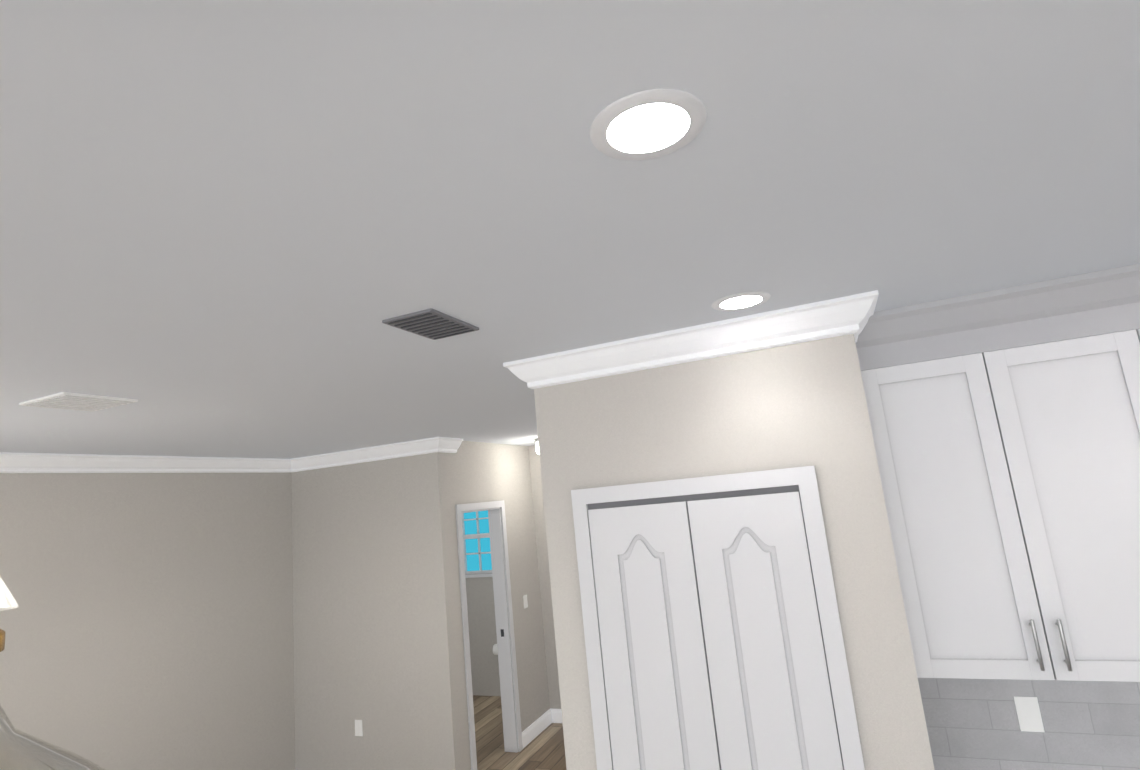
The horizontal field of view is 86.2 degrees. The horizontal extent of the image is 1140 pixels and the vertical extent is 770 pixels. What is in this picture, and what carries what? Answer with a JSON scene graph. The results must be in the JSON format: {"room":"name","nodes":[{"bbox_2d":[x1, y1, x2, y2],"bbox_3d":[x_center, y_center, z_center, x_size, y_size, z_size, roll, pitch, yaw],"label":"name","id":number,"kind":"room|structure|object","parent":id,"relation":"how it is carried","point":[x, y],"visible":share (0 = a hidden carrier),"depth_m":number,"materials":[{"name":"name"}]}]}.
{"room":"kitchen","nodes":[
{"label":"kitchen","id":0,"kind":"room"},
{"bbox_2d":[0,472,295,769],"bbox_3d":[-3.479,1.590,2.582,0.120,2.620,10.320,-10,-11,22],"label":"wall","id":1,"kind":"structure","parent":0,"point":[150,628],"depth_m":4.09,"materials":[{"name":"paint"}]},
{"bbox_2d":[0,452,291,472],"bbox_3d":[-3.964,0.193,1.698,0.085,0.108,7.970,-10,-11,22],"label":"crown molding","id":2,"kind":"structure","parent":1,"relation":"attached to","point":[9,462],"depth_m":4.08,"materials":[{"name":"white wood"}]},
{"bbox_2d":[292,455,435,769],"bbox_3d":[-1.670,1.843,4.919,1.380,2.620,0.120,-10,-11,22],"label":"wall","id":3,"kind":"structure","parent":0,"point":[298,620],"depth_m":4.85,"materials":[{"name":"paint"}]},
{"bbox_2d":[355,720,362,735],"bbox_3d":[-1.638,2.657,4.720,0.072,0.116,0.007,-10,-11,22],"label":"outlet","id":4,"kind":"object","parent":3,"relation":"attached to","point":[358,728],"depth_m":4.72,"materials":[{"name":"white plastic"}]},
{"bbox_2d":[292,437,451,471],"bbox_3d":[-1.679,0.575,4.995,1.525,0.108,0.095,-10,-11,22],"label":"crown molding","id":5,"kind":"structure","parent":3,"relation":"attached to","point":[435,444],"depth_m":4.95,"materials":[{"name":"white wood"}]},
{"bbox_2d":[420,441,551,769],"bbox_3d":[-0.672,1.814,5.291,0.120,2.620,1.570,-10,-11,22],"label":"wall","id":6,"kind":"structure","parent":0,"point":[478,472],"depth_m":5.36,"materials":[{"name":"paint"}]},
{"bbox_2d":[461,510,492,577],"bbox_3d":[-0.984,1.756,7.040,0.710,0.879,0.100,-10,-11,22],"label":"bathroom window","id":7,"kind":"structure","parent":6,"relation":"in","point":[476,544],"depth_m":7.11,"materials":[{"name":"blue glass"}]},
{"bbox_2d":[455,500,522,769],"bbox_3d":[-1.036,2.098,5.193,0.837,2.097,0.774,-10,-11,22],"label":"door frame","id":8,"kind":"structure","parent":6,"relation":"attached to","point":[511,718],"depth_m":5.27,"materials":[{"name":"grey wood"}]},
{"bbox_2d":[493,644,497,654],"bbox_3d":[-0.786,2.913,6.715,0.150,0.108,0.110,-10,-11,22],"label":"toilet paper holder","id":9,"kind":"object","parent":6,"relation":"attached to","point":[495,650],"visible":0.48,"depth_m":6.68,"materials":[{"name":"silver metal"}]},
{"bbox_2d":[523,594,527,608],"bbox_3d":[-0.413,2.016,5.671,0.005,0.116,0.072,-10,-11,22],"label":"light switch","id":10,"kind":"object","parent":6,"relation":"attached to","point":[525,601],"depth_m":5.67,"materials":[{"name":"white plastic"}]},
{"bbox_2d":[522,708,551,747],"bbox_3d":[-0.301,3.090,5.487,0.015,0.121,0.593,-10,-11,22],"label":"baseboard","id":11,"kind":"structure","parent":6,"relation":"attached to","point":[537,727],"depth_m":5.47,"materials":[{"name":"white wood"}]},
{"bbox_2d":[473,695,566,769],"bbox_3d":[0.310,2.274,0.738,8.570,0.100,11.100,-10,-11,22],"label":"floor","id":12,"kind":"structure","parent":0,"point":[544,749],"depth_m":5.27,"materials":[{"name":"brown wood"}]},
{"bbox_2d":[528,446,551,693],"bbox_3d":[0.518,1.779,5.734,1.740,2.620,0.120,-10,-11,22],"label":"wall","id":13,"kind":"structure","parent":0,"point":[529,447],"depth_m":5.99,"materials":[{"name":"paint"}]},
{"bbox_2d":[551,708,561,722],"bbox_3d":[0.610,2.994,5.448,1.740,0.121,0.015,-10,-11,22],"label":"baseboard","id":14,"kind":"structure","parent":13,"relation":"attached to","point":[556,713],"depth_m":5.74,"materials":[{"name":"white wood"}]},
{"bbox_2d":[0,0,1139,458],"bbox_3d":[0.051,-0.390,1.226,8.570,0.100,11.100,-10,-11,22],"label":"ceiling","id":15,"kind":"structure","parent":0,"point":[236,228],"depth_m":1.10,"materials":[{"name":"white paint"}]},
{"bbox_2d":[0,576,18,610],"bbox_3d":[-2.451,0.485,2.250,0.658,0.770,0.668,-10,-11,22],"label":"shade","id":16,"kind":"object","parent":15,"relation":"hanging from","point":[9,600],"visible":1,"depth_m":2.41,"materials":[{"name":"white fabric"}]},
{"bbox_2d":[0,629,105,769],"bbox_3d":[-0.372,0.003,0.365,0.234,0.896,0.234,-10,-11,22],"label":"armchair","id":17,"kind":"object","parent":15,"relation":"hanging from","point":[30,750],"visible":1,"depth_m":0.35,"materials":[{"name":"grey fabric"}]},
{"bbox_2d":[19,392,137,410],"bbox_3d":[-1.911,0.069,2.377,0.280,0.012,0.260,-10,-11,22],"label":"ceiling vent","id":18,"kind":"object","parent":15,"relation":"in","point":[74,401],"visible":1,"depth_m":2.34,"materials":[{"name":"white metal"}]},
{"bbox_2d":[382,308,478,339],"bbox_3d":[-0.411,-0.177,1.828,0.170,0.011,0.250,-10,-11,22],"label":"ceiling vent","id":19,"kind":"object","parent":15,"relation":"in","point":[432,324],"visible":1,"depth_m":1.80,"materials":[{"name":"grey metal"}]},
{"bbox_2d":[534,438,538,453],"bbox_3d":[-0.212,0.568,5.604,0.220,0.155,0.220,-10,-11,22],"label":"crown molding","id":20,"kind":"structure","parent":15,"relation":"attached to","point":[537,445],"depth_m":5.55,"materials":[{"name":"white wood"}]},
{"bbox_2d":[590,89,706,160],"bbox_3d":[0.120,-0.395,0.939,0.180,0.004,0.180,-10,-11,22],"label":"recessed light","id":21,"kind":"object","parent":15,"relation":"in","point":[648,124],"visible":1,"depth_m":0.93,"materials":[{"name":"white plastic"}]},
{"bbox_2d":[711,291,770,310],"bbox_3d":[0.533,-0.259,1.901,0.180,0.004,0.180,-10,-11,22],"label":"recessed light","id":22,"kind":"object","parent":15,"relation":"in","point":[740,301],"visible":1,"depth_m":1.89,"materials":[{"name":"white plastic"}]},
{"bbox_2d":[532,334,934,769],"bbox_3d":[0.510,1.100,2.020,1.185,2.620,0.002,-10,-11,22],"label":"wall","id":23,"kind":"structure","parent":0,"point":[802,404],"depth_m":2.11,"materials":[{"name":"paint"}]},
{"bbox_2d":[503,290,878,388],"bbox_3d":[0.375,-0.135,2.209,1.355,0.108,0.090,-10,-11,22],"label":"crown molding","id":24,"kind":"structure","parent":23,"relation":"attached to","point":[840,316],"depth_m":2.16,"materials":[{"name":"white wood"}]},
{"bbox_2d":[571,466,864,769],"bbox_3d":[0.504,1.359,1.974,0.869,2.097,0.018,-10,-11,22],"label":"pantry door","id":25,"kind":"structure","parent":23,"relation":"in","point":[713,635],"depth_m":2.05,"materials":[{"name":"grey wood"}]},
{"bbox_2d":[856,264,1139,681],"bbox_3d":[1.563,0.326,2.153,0.876,1.255,0.340,-10,-11,22],"label":"upper cabinet","id":26,"kind":"object","parent":23,"relation":"attached to","point":[1005,424],"visible":0.88,"depth_m":2.00,"materials":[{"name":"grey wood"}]},
{"bbox_2d":[918,678,1139,769],"bbox_3d":[2.929,0.972,1.653,3.544,0.446,0.017,-10,-11,22],"label":"backsplash","id":27,"kind":"structure","parent":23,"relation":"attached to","point":[993,724],"depth_m":2.15,"materials":[{"name":"tile"}]}
]}

